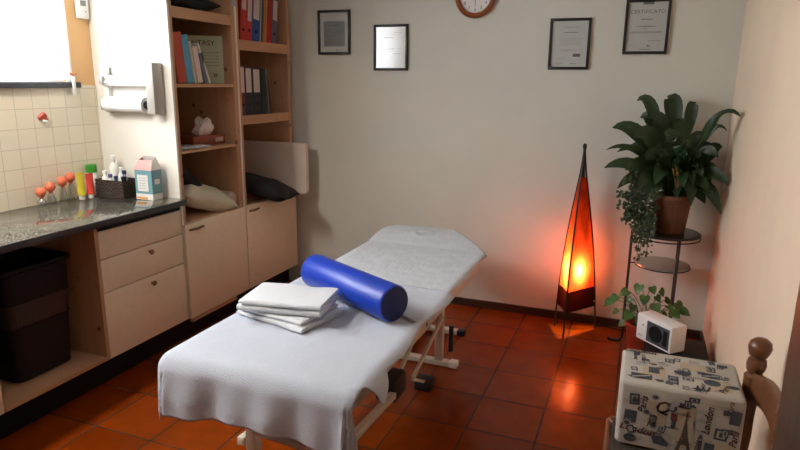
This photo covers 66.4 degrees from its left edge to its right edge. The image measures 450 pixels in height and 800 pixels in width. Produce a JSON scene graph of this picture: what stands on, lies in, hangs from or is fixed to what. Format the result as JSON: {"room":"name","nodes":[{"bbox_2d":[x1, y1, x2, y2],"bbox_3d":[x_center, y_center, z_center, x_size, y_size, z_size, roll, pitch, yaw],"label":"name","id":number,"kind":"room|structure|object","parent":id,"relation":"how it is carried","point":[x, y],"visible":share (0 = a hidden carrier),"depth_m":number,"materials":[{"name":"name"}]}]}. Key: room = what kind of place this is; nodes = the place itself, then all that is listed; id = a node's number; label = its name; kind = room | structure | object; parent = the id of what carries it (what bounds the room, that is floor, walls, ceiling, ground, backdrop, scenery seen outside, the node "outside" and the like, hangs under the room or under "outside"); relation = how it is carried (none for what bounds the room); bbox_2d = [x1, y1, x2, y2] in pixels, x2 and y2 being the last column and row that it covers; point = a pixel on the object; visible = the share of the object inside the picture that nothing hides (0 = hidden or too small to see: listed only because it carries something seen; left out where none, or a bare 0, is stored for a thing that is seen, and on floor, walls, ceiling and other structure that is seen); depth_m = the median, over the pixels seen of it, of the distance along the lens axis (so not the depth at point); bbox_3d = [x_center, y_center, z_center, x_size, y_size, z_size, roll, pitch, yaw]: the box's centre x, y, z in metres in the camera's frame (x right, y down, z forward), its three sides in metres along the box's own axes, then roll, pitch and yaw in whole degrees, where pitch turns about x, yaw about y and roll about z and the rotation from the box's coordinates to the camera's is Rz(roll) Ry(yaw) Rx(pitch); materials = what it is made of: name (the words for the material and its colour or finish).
{"room":"massage therapy room","nodes":[
{"label":"massage therapy room","id":0,"kind":"room"},
{"bbox_2d":[63,0,94,84],"bbox_3d":[-2.444,-0.252,2.495,0.200,2.500,5.450,6,14,21],"label":"wall","id":1,"kind":"structure","parent":0,"point":[78,30],"depth_m":3.55,"materials":[{"name":"orange paint"}]},
{"bbox_2d":[0,0,69,80],"bbox_3d":[-2.260,-1.017,2.405,0.041,0.862,2.240,6,14,21],"label":"lace curtain","id":2,"kind":"object","parent":1,"relation":"hanging from","point":[32,32],"visible":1,"depth_m":3.23,"materials":[{"name":"white fabric"}]},
{"bbox_2d":[0,0,80,87],"bbox_3d":[-2.314,-0.983,2.493,0.148,0.834,2.185,6,14,21],"label":"window","id":3,"kind":"structure","parent":1,"relation":"in","point":[4,83],"depth_m":3.38,"materials":[{"name":"white plastic"}]},
{"bbox_2d":[69,72,76,94],"bbox_3d":[-1.866,-0.808,3.493,0.012,0.128,0.049,6,14,21],"label":"wall hook","id":4,"kind":"object","parent":3,"relation":"attached to","point":[74,74],"visible":1,"depth_m":3.49,"materials":[{"name":"white plastic"}]},
{"bbox_2d":[38,112,47,122],"bbox_3d":[-1.950,-0.589,3.352,0.038,0.058,0.060,6,14,21],"label":"hook","id":5,"kind":"object","parent":1,"relation":"attached to","point":[43,117],"visible":1,"depth_m":3.35,"materials":[{"name":"red plastic"}]},
{"bbox_2d":[0,85,103,211],"bbox_3d":[-2.296,-0.254,2.592,0.008,0.662,2.534,6,14,21],"label":"backsplash","id":6,"kind":"structure","parent":1,"relation":"attached to","point":[34,153],"depth_m":3.39,"materials":[{"name":"beige tile"}]},
{"bbox_2d":[74,0,88,18],"bbox_3d":[-1.832,-1.287,3.510,0.029,0.195,0.074,6,14,21],"label":"thermostat","id":7,"kind":"object","parent":1,"relation":"attached to","point":[81,6],"visible":1,"depth_m":3.51,"materials":[{"name":"white plastic"}]},
{"bbox_2d":[0,280,699,449],"bbox_3d":[-0.750,1.184,2.144,3.870,0.100,5.650,6,14,21],"label":"floor","id":8,"kind":"structure","parent":0,"point":[516,384],"depth_m":3.12,"materials":[{"name":"tile"}]},
{"bbox_2d":[0,385,4,414],"bbox_3d":[-2.218,0.646,2.220,0.578,0.878,1.140,6,14,21],"label":"base cabinet","id":9,"kind":"object","parent":8,"relation":"on","point":[1,399],"visible":1,"depth_m":2.68,"materials":[{"name":"brown wood"}]},
{"bbox_2d":[0,195,187,253],"bbox_3d":[-2.004,0.100,2.555,0.625,0.034,2.533,6,14,21],"label":"countertop","id":10,"kind":"structure","parent":9,"relation":"on","point":[20,228],"depth_m":3.12,"materials":[{"name":"grey stone"}]},
{"bbox_2d":[35,187,46,205],"bbox_3d":[-1.949,-0.153,3.319,0.054,0.109,0.054,6,14,21],"label":"glass","id":11,"kind":"object","parent":10,"relation":"on","point":[40,192],"visible":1,"depth_m":3.30,"materials":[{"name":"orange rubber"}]},
{"bbox_2d":[44,182,56,203],"bbox_3d":[-1.933,-0.176,3.382,0.054,0.127,0.054,6,14,21],"label":"glass","id":12,"kind":"object","parent":10,"relation":"on","point":[50,187],"visible":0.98,"depth_m":3.36,"materials":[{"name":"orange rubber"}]},
{"bbox_2d":[57,176,68,201],"bbox_3d":[-1.908,-0.203,3.456,0.054,0.145,0.054,6,14,21],"label":"glass","id":13,"kind":"object","parent":10,"relation":"on","point":[61,181],"visible":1,"depth_m":3.43,"materials":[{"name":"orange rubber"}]},
{"bbox_2d":[65,172,76,196],"bbox_3d":[-1.894,-0.224,3.516,0.054,0.159,0.054,6,14,21],"label":"glass","id":14,"kind":"object","parent":10,"relation":"on","point":[70,177],"visible":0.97,"depth_m":3.49,"materials":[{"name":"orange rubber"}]},
{"bbox_2d":[76,172,85,199],"bbox_3d":[-1.844,-0.226,3.532,0.043,0.157,0.043,-6,15,-28],"label":"tube","id":15,"kind":"object","parent":10,"relation":"on","point":[79,176],"visible":1,"depth_m":3.52,"materials":[{"name":"yellow plastic"}]},
{"bbox_2d":[85,173,94,197],"bbox_3d":[-1.816,-0.231,3.578,0.043,0.145,0.043,-6,15,-28],"label":"tube","id":16,"kind":"object","parent":10,"relation":"on","point":[89,177],"visible":1,"depth_m":3.57,"materials":[{"name":"red plastic"}]},
{"bbox_2d":[85,164,97,195],"bbox_3d":[-1.844,-0.271,3.662,0.062,0.186,0.062,6,14,21],"label":"tube","id":17,"kind":"object","parent":10,"relation":"on","point":[90,168],"visible":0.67,"depth_m":3.63,"materials":[{"name":"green plastic"}]},
{"bbox_2d":[95,177,136,198],"bbox_3d":[-1.681,-0.224,3.644,0.222,0.107,0.147,6,14,21],"label":"woven basket","id":18,"kind":"object","parent":10,"relation":"on","point":[126,189],"visible":0.88,"depth_m":3.58,"materials":[{"name":"wicker"}]},
{"bbox_2d":[102,170,108,185],"bbox_3d":[-1.749,-0.251,3.635,0.044,0.148,0.044,6,14,21],"label":"bottle","id":19,"kind":"object","parent":18,"relation":"in","point":[105,172],"visible":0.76,"depth_m":3.61,"materials":[{"name":"white plastic"}]},
{"bbox_2d":[108,155,119,180],"bbox_3d":[-1.721,-0.304,3.680,0.062,0.231,0.062,6,14,21],"label":"bottle","id":20,"kind":"object","parent":18,"relation":"in","point":[113,169],"visible":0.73,"depth_m":3.65,"materials":[{"name":"plastic"}]},
{"bbox_2d":[118,167,122,180],"bbox_3d":[-1.666,-0.266,3.662,0.038,0.165,0.038,6,14,21],"label":"bottle","id":21,"kind":"object","parent":18,"relation":"in","point":[120,168],"visible":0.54,"depth_m":3.64,"materials":[{"name":"white plastic"}]},
{"bbox_2d":[122,170,127,180],"bbox_3d":[-1.634,-0.250,3.630,0.036,0.150,0.036,6,14,21],"label":"bottle","id":22,"kind":"object","parent":18,"relation":"in","point":[124,173],"visible":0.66,"depth_m":3.61,"materials":[{"name":"grey plastic"}]},
{"bbox_2d":[134,155,162,200],"bbox_3d":[-1.468,-0.278,3.562,0.125,0.251,0.082,6,14,21],"label":"carton","id":23,"kind":"object","parent":10,"relation":"on","point":[147,170],"visible":1,"depth_m":3.53,"materials":[{"name":"blue cardboard"}]},
{"bbox_2d":[0,349,106,439],"bbox_3d":[-1.907,0.468,2.994,0.578,0.878,0.563,6,14,21],"label":"base cabinet","id":24,"kind":"object","parent":8,"relation":"on","point":[24,403],"visible":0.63,"depth_m":2.96,"materials":[{"name":"brown wood"}]},
{"bbox_2d":[0,247,70,382],"bbox_3d":[-1.867,0.440,3.018,0.338,0.566,0.384,6,14,21],"label":"laundry basket","id":25,"kind":"object","parent":24,"relation":"on","point":[34,305],"visible":0.99,"depth_m":2.94,"materials":[{"name":"black plastic"}]},
{"bbox_2d":[29,207,187,384],"bbox_3d":[-1.676,0.345,3.529,0.608,0.878,0.628,6,14,21],"label":"base cabinet","id":26,"kind":"object","parent":8,"relation":"on","point":[127,296],"visible":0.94,"depth_m":3.31,"materials":[{"name":"brown wood"}]},
{"bbox_2d":[88,0,248,339],"bbox_3d":[-1.438,-0.572,3.909,0.613,2.494,0.612,6,14,21],"label":"tall cabinet","id":27,"kind":"object","parent":8,"relation":"on","point":[215,251],"visible":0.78,"depth_m":3.76,"materials":[{"name":"white laminate"}]},
{"bbox_2d":[98,62,165,114],"bbox_3d":[-1.557,-0.785,3.519,0.420,0.290,0.093,6,14,21],"label":"dispenser","id":28,"kind":"object","parent":27,"relation":"attached to","point":[148,74],"visible":1,"depth_m":3.48,"materials":[{"name":"white plastic"}]},
{"bbox_2d":[99,64,145,112],"bbox_3d":[-1.580,-0.789,3.543,0.360,0.285,0.065,6,14,21],"label":"paper towel roll","id":29,"kind":"object","parent":28,"relation":"on","point":[111,75],"depth_m":3.51,"materials":[{"name":"white paper"}]},
{"bbox_2d":[173,32,186,82],"bbox_3d":[-1.365,-0.975,3.560,0.200,0.290,0.097,6,14,21],"label":"folder","id":30,"kind":"object","parent":27,"relation":"on","point":[180,70],"visible":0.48,"depth_m":3.52,"materials":[{"name":"red cardboard"}]},
{"bbox_2d":[181,34,193,83],"bbox_3d":[-1.341,-0.983,3.621,0.200,0.280,0.088,6,14,21],"label":"book","id":31,"kind":"object","parent":27,"relation":"on","point":[188,67],"visible":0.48,"depth_m":3.58,"materials":[{"name":"blue paper"}]},
{"bbox_2d":[188,41,196,83],"bbox_3d":[-1.306,-0.974,3.659,0.160,0.244,0.054,6,14,21],"label":"book","id":32,"kind":"object","parent":27,"relation":"on","point":[189,43],"visible":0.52,"depth_m":3.63,"materials":[{"name":"beige paper"}]},
{"bbox_2d":[170,0,220,11],"bbox_3d":[-1.355,-1.350,3.706,0.309,0.121,0.480,6,14,21],"label":"shoulder bag","id":33,"kind":"object","parent":27,"relation":"on","point":[203,5],"visible":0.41,"depth_m":3.68,"materials":[{"name":"black fabric"}]},
{"bbox_2d":[191,46,202,83],"bbox_3d":[-1.282,-0.969,3.696,0.140,0.220,0.082,6,14,21],"label":"book","id":34,"kind":"object","parent":27,"relation":"on","point":[194,48],"visible":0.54,"depth_m":3.67,"materials":[{"name":"beige paper"}]},
{"bbox_2d":[191,43,210,83],"bbox_3d":[-1.241,-0.989,3.742,0.100,0.237,0.107,6,14,21],"label":"book","id":35,"kind":"object","parent":27,"relation":"on","point":[192,44],"visible":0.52,"depth_m":3.71,"materials":[{"name":"white paper"}]},
{"bbox_2d":[180,116,224,144],"bbox_3d":[-1.280,-0.614,3.955,0.121,0.186,0.280,7,15,26],"label":"tissue box","id":36,"kind":"object","parent":27,"relation":"on","point":[203,128],"visible":0.94,"depth_m":3.92,"materials":[{"name":"red cardboard"}]},
{"bbox_2d":[198,53,207,83],"bbox_3d":[-1.253,-0.961,3.744,0.120,0.182,0.070,6,14,21],"label":"book","id":37,"kind":"object","parent":27,"relation":"on","point":[204,76],"visible":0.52,"depth_m":3.72,"materials":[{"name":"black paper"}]},
{"bbox_2d":[187,35,223,83],"bbox_3d":[-1.280,-1.058,3.910,0.285,0.295,0.017,-4,14,-19],"label":"book","id":38,"kind":"object","parent":27,"relation":"on","point":[211,47],"visible":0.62,"depth_m":3.92,"materials":[{"name":"green paper"}]},
{"bbox_2d":[184,184,237,210],"bbox_3d":[-1.351,-0.201,3.974,0.394,0.252,0.460,7,15,25],"label":"pillow","id":39,"kind":"object","parent":27,"relation":"on","point":[209,198],"visible":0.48,"depth_m":3.88,"materials":[{"name":"beige fabric"}]},
{"bbox_2d":[182,167,202,185],"bbox_3d":[-1.444,-0.328,3.811,0.354,0.190,0.250,6,14,21],"label":"pillow","id":40,"kind":"object","parent":39,"relation":"on","point":[188,177],"visible":0.16,"depth_m":3.77,"materials":[{"name":"black fabric"}]},
{"bbox_2d":[220,190,235,202],"bbox_3d":[-1.238,-0.181,4.142,0.236,0.112,0.112,5,14,18],"label":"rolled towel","id":41,"kind":"object","parent":27,"relation":"on","point":[230,194],"visible":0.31,"depth_m":4.10,"materials":[{"name":"fabric"}]},
{"bbox_2d":[231,0,235,5],"bbox_3d":[-1.063,-1.448,3.894,0.001,0.100,0.045,6,14,21],"label":"paper note","id":42,"kind":"object","parent":27,"relation":"attached to","point":[233,2],"visible":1,"depth_m":3.90,"materials":[{"name":"beige paper"}]},
{"bbox_3d":[-1.306,-0.477,3.760,0.172,0.004,0.272,6,14,21],"label":"paper sheet","id":43,"kind":"object","parent":27,"relation":"on","visible":0},
{"bbox_3d":[-1.306,-0.481,3.760,0.192,0.004,0.282,6,14,21],"label":"paper sheet","id":44,"kind":"object","parent":43,"relation":"on","visible":0},
{"bbox_2d":[181,144,210,148],"bbox_3d":[-1.306,-0.485,3.759,0.150,0.004,0.260,5,14,17],"label":"paper sheet","id":45,"kind":"object","parent":44,"relation":"on","point":[185,146],"visible":0.65,"depth_m":3.78,"materials":[{"name":"white paper"}]},
{"bbox_2d":[233,0,297,298],"bbox_3d":[-1.203,-0.705,4.492,0.613,2.494,0.663,6,14,21],"label":"tall cabinet","id":46,"kind":"object","parent":8,"relation":"on","point":[271,226],"visible":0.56,"depth_m":4.56,"materials":[{"name":"white laminate"}]},
{"bbox_2d":[237,0,246,39],"bbox_3d":[-1.163,-1.397,4.090,0.282,0.326,0.104,6,14,21],"label":"binder","id":47,"kind":"object","parent":46,"relation":"on","point":[241,4],"visible":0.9,"depth_m":4.03,"materials":[{"name":"red cardboard"}]},
{"bbox_2d":[240,66,245,114],"bbox_3d":[-1.187,-0.913,4.156,0.282,0.320,0.055,6,14,21],"label":"binder","id":48,"kind":"object","parent":46,"relation":"on","point":[241,68],"visible":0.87,"depth_m":4.11,"materials":[{"name":"black plastic"}]},
{"bbox_2d":[244,67,253,114],"bbox_3d":[-1.161,-0.928,4.221,0.282,0.320,0.084,6,14,21],"label":"binder","id":49,"kind":"object","parent":46,"relation":"on","point":[247,70],"visible":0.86,"depth_m":4.17,"materials":[{"name":"black plastic"}]},
{"bbox_2d":[246,0,252,40],"bbox_3d":[-1.140,-1.411,4.149,0.282,0.325,0.099,6,14,21],"label":"binder","id":50,"kind":"object","parent":46,"relation":"on","point":[249,2],"visible":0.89,"depth_m":4.10,"materials":[{"name":"red cardboard"}]},
{"bbox_2d":[251,0,260,41],"bbox_3d":[-1.111,-1.426,4.220,0.282,0.329,0.132,6,14,21],"label":"binder","id":51,"kind":"object","parent":46,"relation":"on","point":[256,4],"visible":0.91,"depth_m":4.17,"materials":[{"name":"blue cardboard"}]},
{"bbox_2d":[252,67,261,113],"bbox_3d":[-1.127,-0.948,4.305,0.282,0.320,0.098,6,14,21],"label":"binder","id":52,"kind":"object","parent":46,"relation":"on","point":[256,84],"visible":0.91,"depth_m":4.25,"materials":[{"name":"black plastic"}]},
{"bbox_2d":[260,0,261,41],"bbox_3d":[-1.078,-1.434,4.267,0.250,0.304,0.051,6,14,21],"label":"folder","id":53,"kind":"object","parent":46,"relation":"on","point":[261,0],"visible":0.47,"depth_m":4.22,"materials":[{"name":"cardboard"}]},
{"bbox_2d":[261,0,263,41],"bbox_3d":[-1.071,-1.440,4.284,0.250,0.310,0.053,6,14,21],"label":"folder","id":54,"kind":"object","parent":46,"relation":"on","point":[262,0],"visible":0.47,"depth_m":4.24,"materials":[{"name":"cardboard"}]},
{"bbox_2d":[260,68,266,113],"bbox_3d":[-1.083,-0.961,4.377,0.250,0.315,0.056,6,14,21],"label":"folder","id":55,"kind":"object","parent":46,"relation":"on","point":[262,70],"visible":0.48,"depth_m":4.33,"materials":[{"name":"paper"}]},
{"bbox_2d":[263,0,265,41],"bbox_3d":[-1.062,-1.444,4.305,0.250,0.310,0.060,6,14,21],"label":"folder","id":56,"kind":"object","parent":46,"relation":"on","point":[264,6],"visible":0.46,"depth_m":4.26,"materials":[{"name":"cardboard"}]},
{"bbox_2d":[265,0,267,41],"bbox_3d":[-1.054,-1.447,4.327,0.250,0.305,0.053,6,14,21],"label":"folder","id":57,"kind":"object","parent":46,"relation":"on","point":[266,0],"visible":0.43,"depth_m":4.28,"materials":[{"name":"cardboard"}]},
{"bbox_2d":[265,69,269,112],"bbox_3d":[-1.065,-0.969,4.423,0.250,0.310,0.038,6,14,21],"label":"folder","id":58,"kind":"object","parent":46,"relation":"on","point":[267,96],"visible":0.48,"depth_m":4.39,"materials":[{"name":"paper"}]},
{"bbox_2d":[266,0,271,42],"bbox_3d":[-1.040,-1.451,4.363,0.250,0.304,0.090,6,14,21],"label":"folder","id":59,"kind":"object","parent":46,"relation":"on","point":[269,2],"visible":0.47,"depth_m":4.32,"materials":[{"name":"cardboard"}]},
{"bbox_2d":[267,75,272,112],"bbox_3d":[-1.053,-0.956,4.457,0.250,0.268,0.051,6,14,21],"label":"folder","id":60,"kind":"object","parent":46,"relation":"on","point":[269,93],"visible":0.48,"depth_m":4.42,"materials":[{"name":"paper"}]},
{"bbox_2d":[245,172,298,201],"bbox_3d":[-1.012,-0.280,4.437,0.493,0.216,0.378,2,13,7],"label":"cushion","id":61,"kind":"object","parent":46,"relation":"on","point":[271,189],"visible":0.73,"depth_m":4.28,"materials":[{"name":"black fabric"}]},
{"bbox_2d":[271,0,277,43],"bbox_3d":[-1.027,-1.475,4.429,0.282,0.327,0.112,6,14,21],"label":"binder","id":62,"kind":"object","parent":46,"relation":"on","point":[274,25],"visible":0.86,"depth_m":4.38,"materials":[{"name":"grey cardboard"}]},
{"bbox_2d":[244,140,308,193],"bbox_3d":[-1.004,-0.453,4.711,0.660,0.379,0.035,6,14,21],"label":"board","id":63,"kind":"object","parent":46,"relation":"on","point":[285,162],"visible":0.81,"depth_m":4.65,"materials":[{"name":"beige wood"}]},
{"bbox_2d":[237,263,479,449],"bbox_3d":[-0.118,0.571,3.084,0.699,0.674,2.020,6,14,21],"label":"massage table","id":64,"kind":"object","parent":8,"relation":"on","point":[396,376],"visible":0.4,"depth_m":2.97,"materials":[{"name":"beige metal"}]},
{"bbox_2d":[158,277,453,449],"bbox_3d":[-0.316,0.559,2.540,0.853,0.349,1.107,6,14,21],"label":"cover","id":65,"kind":"object","parent":64,"relation":"on","point":[263,378],"visible":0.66,"depth_m":2.13,"materials":[{"name":"white fabric"}]},
{"bbox_2d":[237,308,342,332],"bbox_3d":[-0.458,0.363,2.556,0.364,0.023,0.264,9,16,33],"label":"folded towel","id":66,"kind":"object","parent":65,"relation":"on","point":[335,312],"visible":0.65,"depth_m":2.45,"materials":[{"name":"white fabric"}]},
{"bbox_2d":[243,303,338,324],"bbox_3d":[-0.466,0.339,2.556,0.337,0.021,0.253,8,15,29],"label":"folded towel","id":67,"kind":"object","parent":66,"relation":"on","point":[298,320],"visible":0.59,"depth_m":2.42,"materials":[{"name":"white fabric"}]},
{"bbox_2d":[236,294,338,317],"bbox_3d":[-0.461,0.319,2.541,0.358,0.027,0.241,4,14,13],"label":"folded towel","id":68,"kind":"object","parent":67,"relation":"on","point":[278,310],"visible":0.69,"depth_m":2.44,"materials":[{"name":"white fabric"}]},
{"bbox_2d":[238,282,337,310],"bbox_3d":[-0.456,0.293,2.533,0.348,0.023,0.239,3,13,12],"label":"folded towel","id":69,"kind":"object","parent":68,"relation":"on","point":[283,295],"visible":1,"depth_m":2.50,"materials":[{"name":"white fabric"}]},
{"bbox_2d":[301,254,415,322],"bbox_3d":[-0.195,0.272,2.663,0.156,0.156,0.651,-11,17,-40],"label":"bolster","id":70,"kind":"object","parent":65,"relation":"on","point":[383,299],"visible":1,"depth_m":2.55,"materials":[{"name":"blue leather"}]},
{"bbox_2d":[335,224,486,321],"bbox_3d":[0.016,0.313,3.369,0.775,0.321,1.396,6,14,21],"label":"paper sheet","id":71,"kind":"object","parent":64,"relation":"on","point":[416,256],"visible":0.7,"depth_m":3.45,"materials":[{"name":"white paper"}]},
{"bbox_2d":[554,143,595,337],"bbox_3d":[1.187,0.102,3.909,0.271,1.240,0.212,0,13,-2],"label":"floor lamp","id":72,"kind":"object","parent":8,"relation":"on","point":[576,285],"visible":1,"depth_m":3.92,"materials":[{"name":"orange fabric"}]},
{"bbox_2d":[596,325,686,338],"bbox_3d":[1.586,0.707,4.044,0.571,0.009,0.041,5,14,19],"label":"power cord","id":73,"kind":"object","parent":8,"relation":"on","point":[596,325],"visible":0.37,"depth_m":4.10,"materials":[{"name":"black plastic"}]},
{"bbox_2d":[604,283,689,349],"bbox_3d":[1.474,0.562,3.671,0.474,0.459,0.305,6,14,21],"label":"pothos","id":74,"kind":"object","parent":8,"relation":"on","point":[633,342],"visible":0.62,"depth_m":3.64,"materials":[{"name":"plant"}]},
{"bbox_2d":[625,317,643,349],"bbox_3d":[1.482,0.685,3.749,0.208,0.185,0.208,6,14,21],"label":"pot","id":75,"kind":"object","parent":74,"relation":"on","point":[633,342],"depth_m":3.70,"materials":[{"name":"red ceramic"}]},
{"bbox_2d":[607,225,701,340],"bbox_3d":[1.610,0.403,3.739,0.404,0.743,0.452,-6,15,-28],"label":"plant stand","id":76,"kind":"object","parent":8,"relation":"on","point":[675,266],"visible":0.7,"depth_m":3.63,"materials":[{"name":"black metal"}]},
{"bbox_2d":[616,169,662,260],"bbox_3d":[1.390,-0.077,3.573,0.255,0.544,0.247,6,14,21],"label":"ivy","id":77,"kind":"object","parent":76,"relation":"on","point":[645,219],"visible":0.99,"depth_m":3.54,"materials":[{"name":"plant"}]},
{"bbox_2d":[635,256,689,271],"bbox_3d":[1.595,0.236,3.716,0.310,0.008,0.310,6,14,21],"label":"glass shelf","id":78,"kind":"object","parent":76,"relation":"attached to","point":[664,264],"depth_m":3.69,"materials":[{"name":"clear glass"}]},
{"bbox_2d":[604,93,740,234],"bbox_3d":[1.528,-0.348,3.538,0.662,0.810,0.520,6,14,21],"label":"peace lily","id":79,"kind":"object","parent":76,"relation":"on","point":[675,160],"visible":1,"depth_m":3.51,"materials":[{"name":"plant"}]},
{"bbox_2d":[655,191,690,234],"bbox_3d":[1.617,-0.072,3.637,0.214,0.230,0.214,6,14,21],"label":"pot","id":80,"kind":"object","parent":79,"relation":"on","point":[673,213],"depth_m":3.57,"materials":[{"name":"ceramic"}]},
{"bbox_2d":[641,339,708,360],"bbox_3d":[1.517,0.767,3.396,0.334,0.186,0.300,6,14,21],"label":"crate","id":81,"kind":"object","parent":8,"relation":"on","point":[693,349],"visible":0.25,"depth_m":3.34,"materials":[{"name":"black plastic"}]},
{"bbox_2d":[636,310,686,353],"bbox_3d":[1.442,0.591,3.386,0.117,0.155,0.250,-5,14,-22],"label":"speaker","id":82,"kind":"object","parent":81,"relation":"on","point":[667,334],"visible":1,"depth_m":3.32,"materials":[{"name":"white plastic"}]},
{"bbox_2d":[646,321,669,350],"bbox_3d":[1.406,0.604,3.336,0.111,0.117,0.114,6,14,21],"label":"grille","id":83,"kind":"object","parent":82,"relation":"attached to","point":[657,332],"depth_m":3.33,"materials":[{"name":"black plastic"}]},
{"bbox_2d":[603,337,780,449],"bbox_3d":[0.854,0.785,1.859,0.462,0.838,0.507,6,14,21],"label":"wooden chair","id":84,"kind":"object","parent":8,"relation":"on","point":[759,390],"visible":0.6,"depth_m":1.89,"materials":[{"name":"brown wood"}]},
{"bbox_2d":[614,348,746,449],"bbox_3d":[0.907,0.582,2.006,0.358,0.222,0.271,6,14,21],"label":"pouf","id":85,"kind":"object","parent":84,"relation":"on","point":[665,402],"visible":1,"depth_m":1.90,"materials":[{"name":"fabric"}]},
{"bbox_2d":[288,0,745,330],"bbox_3d":[0.277,-0.661,4.366,3.870,2.500,0.100,6,14,21],"label":"wall","id":86,"kind":"structure","parent":0,"point":[482,141],"depth_m":4.17,"materials":[{"name":"beige paint"}]},
{"bbox_2d":[317,9,350,54],"bbox_3d":[-0.478,-1.398,4.432,0.260,0.309,0.021,6,14,21],"label":"picture frame","id":87,"kind":"object","parent":86,"relation":"attached to","point":[334,26],"visible":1,"depth_m":4.43,"materials":[{"name":"black wood"}]},
{"bbox_2d":[373,24,408,70],"bbox_3d":[-0.065,-1.249,4.300,0.259,0.312,0.021,6,14,21],"label":"picture frame","id":88,"kind":"object","parent":86,"relation":"attached to","point":[390,51],"visible":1,"depth_m":4.30,"materials":[{"name":"black wood"}]},
{"bbox_2d":[455,0,495,17],"bbox_3d":[0.494,-1.503,4.007,0.278,0.278,0.036,6,14,21],"label":"wall clock","id":89,"kind":"object","parent":86,"relation":"attached to","point":[469,8],"visible":1,"depth_m":4.03,"materials":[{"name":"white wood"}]},
{"bbox_2d":[299,275,701,338],"bbox_3d":[0.563,0.574,4.471,2.978,0.055,0.016,6,14,21],"label":"baseboard","id":90,"kind":"structure","parent":86,"relation":"attached to","point":[690,333],"depth_m":4.29,"materials":[{"name":"brown wood"}]},
{"bbox_2d":[547,17,591,69],"bbox_3d":[1.072,-1.146,3.866,0.252,0.313,0.021,6,14,21],"label":"picture frame","id":91,"kind":"object","parent":86,"relation":"attached to","point":[569,38],"visible":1,"depth_m":3.87,"materials":[{"name":"black wood"}]},
{"bbox_2d":[622,0,671,53],"bbox_3d":[1.489,-1.197,3.687,0.254,0.319,0.021,6,14,21],"label":"picture frame","id":92,"kind":"object","parent":86,"relation":"attached to","point":[647,22],"visible":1,"depth_m":3.69,"materials":[{"name":"black wood"}]},
{"bbox_2d":[702,0,799,449],"bbox_3d":[1.019,0.094,1.182,0.100,2.500,5.450,6,14,21],"label":"wall","id":93,"kind":"structure","parent":0,"point":[754,280],"depth_m":2.56,"materials":[{"name":"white paint"}]},
{"bbox_2d":[699,331,708,359],"bbox_3d":[1.242,1.113,2.200,0.014,0.055,3.834,6,14,21],"label":"baseboard","id":94,"kind":"structure","parent":93,"relation":"attached to","point":[701,338],"depth_m":3.84,"materials":[{"name":"brown wood"}]},
{"bbox_2d":[772,284,799,449],"bbox_3d":[0.607,0.400,0.795,0.047,2.048,0.880,6,14,21],"label":"door","id":95,"kind":"structure","parent":93,"relation":"in","point":[787,428],"depth_m":1.14,"materials":[{"name":"brown wood"}]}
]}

